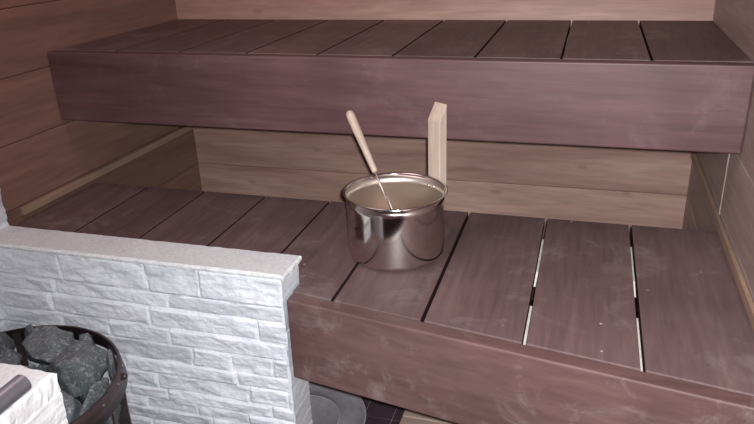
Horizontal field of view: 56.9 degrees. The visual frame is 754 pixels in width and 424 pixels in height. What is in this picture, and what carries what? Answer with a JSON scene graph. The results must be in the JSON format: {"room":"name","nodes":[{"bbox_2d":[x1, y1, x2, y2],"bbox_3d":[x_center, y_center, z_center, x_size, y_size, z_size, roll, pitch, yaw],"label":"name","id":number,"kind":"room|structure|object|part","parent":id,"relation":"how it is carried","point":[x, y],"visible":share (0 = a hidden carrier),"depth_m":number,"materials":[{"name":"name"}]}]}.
{"room":"sauna","nodes":[
{"label":"sauna","id":0,"kind":"room"},
{"bbox_2d":[0,194,8,331],"bbox_3d":[-1.400,0.040,0.869,0.089,2.295,2.148,5,24,16],"label":"stone wall","id":1,"kind":"structure","parent":0,"point":[3,217],"depth_m":1.96,"materials":[{"name":"white stone"}]},
{"bbox_2d":[0,0,201,225],"bbox_3d":[-1.325,-0.185,1.391,0.020,2.300,3.301,5,24,17],"label":"wall","id":2,"kind":"structure","parent":0,"point":[41,152],"depth_m":2.26,"materials":[{"name":"brown wood"}]},
{"bbox_2d":[20,126,192,214],"bbox_3d":[-0.944,-0.186,2.568,0.014,0.024,0.972,5,24,17],"label":"trim","id":3,"kind":"structure","parent":2,"relation":"attached to","point":[48,198],"depth_m":2.45,"materials":[{"name":"brown wood"}]},
{"bbox_2d":[175,0,715,311],"bbox_3d":[0.148,-0.736,2.564,2.000,2.300,0.020,5,24,16],"label":"wall","id":4,"kind":"structure","parent":0,"point":[626,186],"depth_m":2.68,"materials":[{"name":"brown wood"}]},
{"bbox_2d":[47,19,753,153],"bbox_3d":[0.036,-0.465,2.280,2.013,0.220,0.749,5,24,16],"label":"bench","id":5,"kind":"object","parent":4,"relation":"attached to","point":[645,84],"visible":0.98,"depth_m":1.96,"materials":[{"name":"brown wood"}]},
{"bbox_3d":[0.038,-0.561,2.260,2.013,0.028,0.708,5,24,16],"label":"seat","id":6,"kind":"part","parent":5,"relation":"part of","materials":[{"name":"brown wood"}]},
{"bbox_2d":[359,300,533,423],"bbox_3d":[-0.279,0.976,1.568,2.040,0.048,3.320,5,24,16],"label":"floor","id":7,"kind":"structure","parent":0,"point":[531,300],"depth_m":2.26,"materials":[{"name":"grey tile"}]},
{"bbox_2d":[360,301,637,423],"bbox_3d":[-0.283,0.958,1.550,1.997,0.004,3.297,5,24,16],"label":"floor tiles","id":8,"kind":"structure","parent":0,"point":[378,409],"depth_m":2.25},
{"bbox_2d":[0,363,67,423],"bbox_3d":[-0.897,0.661,1.210,0.798,0.850,0.310,5,24,16],"label":"stone wall","id":9,"kind":"structure","parent":8,"relation":"on","point":[43,404],"depth_m":1.05,"materials":[{"name":"white stone"}]},
{"bbox_2d":[0,374,31,414],"bbox_3d":[-0.551,0.295,0.912,0.029,0.029,0.240,5,24,16],"label":"tube","id":10,"kind":"object","parent":9,"relation":"on","point":[17,387],"visible":1,"depth_m":0.99,"materials":[{"name":"silver metal"}]},
{"bbox_2d":[0,324,131,423],"bbox_3d":[-0.858,0.618,1.688,0.546,0.557,0.546,5,24,16],"label":"stove","id":11,"kind":"object","parent":8,"relation":"on","point":[106,406],"depth_m":1.67,"materials":[{"name":"stone"}]},
{"bbox_3d":[-0.974,0.357,1.759,0.086,0.104,0.126,-4,23,-4],"label":"stove stone","id":12,"kind":"part","parent":11,"relation":"part of","materials":[{"name":"grey stone"}]},
{"bbox_3d":[-0.900,0.362,1.704,0.058,0.050,0.046,-12,25,-21],"label":"stove stone","id":13,"kind":"part","parent":11,"relation":"part of","materials":[{"name":"grey stone"}]},
{"bbox_3d":[-0.893,0.333,1.819,0.045,0.095,0.036,5,24,16],"label":"stove stone","id":14,"kind":"part","parent":11,"relation":"part of","materials":[{"name":"grey stone"}]},
{"bbox_3d":[-0.843,0.403,1.635,0.098,0.100,0.094,-21,29,-37],"label":"stove stone","id":15,"kind":"part","parent":11,"relation":"part of","materials":[{"name":"grey stone"}]},
{"bbox_3d":[-0.864,0.436,1.834,0.078,0.080,0.068,19,31,41],"label":"stove stone","id":16,"kind":"part","parent":11,"relation":"part of","materials":[{"name":"grey stone"}]},
{"bbox_3d":[-0.826,0.344,1.767,0.118,0.112,0.140,-20,29,-37],"label":"stove stone","id":17,"kind":"part","parent":11,"relation":"part of","materials":[{"name":"grey stone"}]},
{"bbox_3d":[-0.720,0.447,1.563,0.109,0.107,0.108,5,24,16],"label":"stove stone","id":18,"kind":"part","parent":11,"relation":"part of","materials":[{"name":"grey stone"}]},
{"bbox_3d":[-0.723,0.374,1.679,0.146,0.111,0.118,5,24,16],"label":"stove stone","id":19,"kind":"part","parent":11,"relation":"part of","materials":[{"name":"grey stone"}]},
{"bbox_3d":[-0.737,0.355,1.792,0.051,0.103,0.039,5,24,16],"label":"stove stone","id":20,"kind":"part","parent":11,"relation":"part of","materials":[{"name":"grey stone"}]},
{"bbox_3d":[-0.636,0.432,1.571,0.030,0.104,0.114,3,23,12],"label":"stove stone","id":21,"kind":"part","parent":11,"relation":"part of","materials":[{"name":"grey stone"}]},
{"bbox_3d":[-0.718,0.457,1.779,0.078,0.077,0.069,-19,28,-35],"label":"stove stone","id":22,"kind":"part","parent":11,"relation":"part of","materials":[{"name":"grey stone"}]},
{"bbox_3d":[-0.646,0.376,1.694,0.018,0.104,0.051,-13,25,-24],"label":"stove stone","id":23,"kind":"part","parent":11,"relation":"part of","materials":[{"name":"grey stone"}]},
{"bbox_3d":[-0.663,0.487,1.705,0.069,0.070,0.070,5,24,16],"label":"stove stone","id":24,"kind":"part","parent":11,"relation":"part of","materials":[{"name":"grey stone"}]},
{"bbox_2d":[0,225,312,423],"bbox_3d":[-0.621,0.420,1.939,0.903,0.710,0.120,5,24,16],"label":"stone wall","id":25,"kind":"structure","parent":8,"relation":"on","point":[201,334],"depth_m":1.81,"materials":[{"name":"white stone"}]},
{"bbox_2d":[14,183,753,423],"bbox_3d":[-0.140,0.227,1.879,2.022,0.222,0.788,5,24,16],"label":"bench","id":26,"kind":"object","parent":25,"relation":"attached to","point":[458,338],"visible":0.81,"depth_m":1.61,"materials":[{"name":"brown wood"}]},
{"bbox_2d":[343,102,447,271],"bbox_3d":[0.048,-0.068,1.790,0.270,0.375,0.282,5,24,16],"label":"pail","id":27,"kind":"object","parent":26,"relation":"on","point":[408,236],"visible":0.99,"depth_m":1.76,"materials":[{"name":"metal"}]},
{"bbox_2d":[346,110,391,208],"bbox_3d":[0.022,-0.088,1.875,0.076,0.342,0.270,-17,27,-30],"label":"ladle","id":28,"kind":"object","parent":27,"relation":"in","point":[353,122],"visible":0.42,"depth_m":1.88,"materials":[{"name":"wood"}]},
{"bbox_3d":[-0.041,-0.191,1.891,0.025,0.159,0.112,-22,30,-38],"label":"handle","id":29,"kind":"part","parent":28,"relation":"part of","materials":[{"name":"brown wood"}]},
{"bbox_3d":[0.030,-0.029,1.879,0.005,0.173,0.119,-21,29,-37],"label":"rod","id":30,"kind":"part","parent":28,"relation":"part of","materials":[{"name":"metal"}]},
{"bbox_3d":[0.160,-0.174,1.843,0.026,0.228,0.045,-19,28,-35],"label":"post","id":31,"kind":"part","parent":27,"relation":"part of","materials":[{"name":"brown wood"}]},
{"bbox_2d":[309,381,365,423],"bbox_3d":[-0.235,0.660,2.229,0.404,0.016,0.404,5,24,16],"label":"round tray","id":32,"kind":"object","parent":8,"relation":"on","point":[329,405],"visible":0.28,"depth_m":2.28,"materials":[{"name":"grey metal"}]},
{"bbox_2d":[399,409,457,423],"bbox_3d":[0.366,0.696,2.034,0.625,0.058,0.419,5,24,16],"label":"step","id":33,"kind":"structure","parent":8,"relation":"on","point":[409,416],"depth_m":2.13,"materials":[{"name":"brown wood"}]},
{"bbox_2d":[682,0,753,302],"bbox_3d":[0.644,-0.024,0.826,0.020,2.300,3.300,5,24,16],"label":"wall","id":34,"kind":"structure","parent":0,"point":[735,18],"depth_m":1.80,"materials":[{"name":"brown wood"}]},
{"bbox_2d":[690,151,753,331],"bbox_3d":[0.941,0.021,1.926,0.010,0.028,1.190,5,24,16],"label":"trim","id":35,"kind":"structure","parent":34,"relation":"attached to","point":[748,303],"depth_m":1.76,"materials":[{"name":"brown wood"}]},
{"bbox_2d":[717,153,729,214],"bbox_3d":[0.944,-0.099,1.892,0.004,0.218,0.036,5,24,16],"label":"trim","id":36,"kind":"structure","parent":34,"relation":"attached to","point":[727,154],"depth_m":1.89,"materials":[{"name":"brown wood"}]}
]}

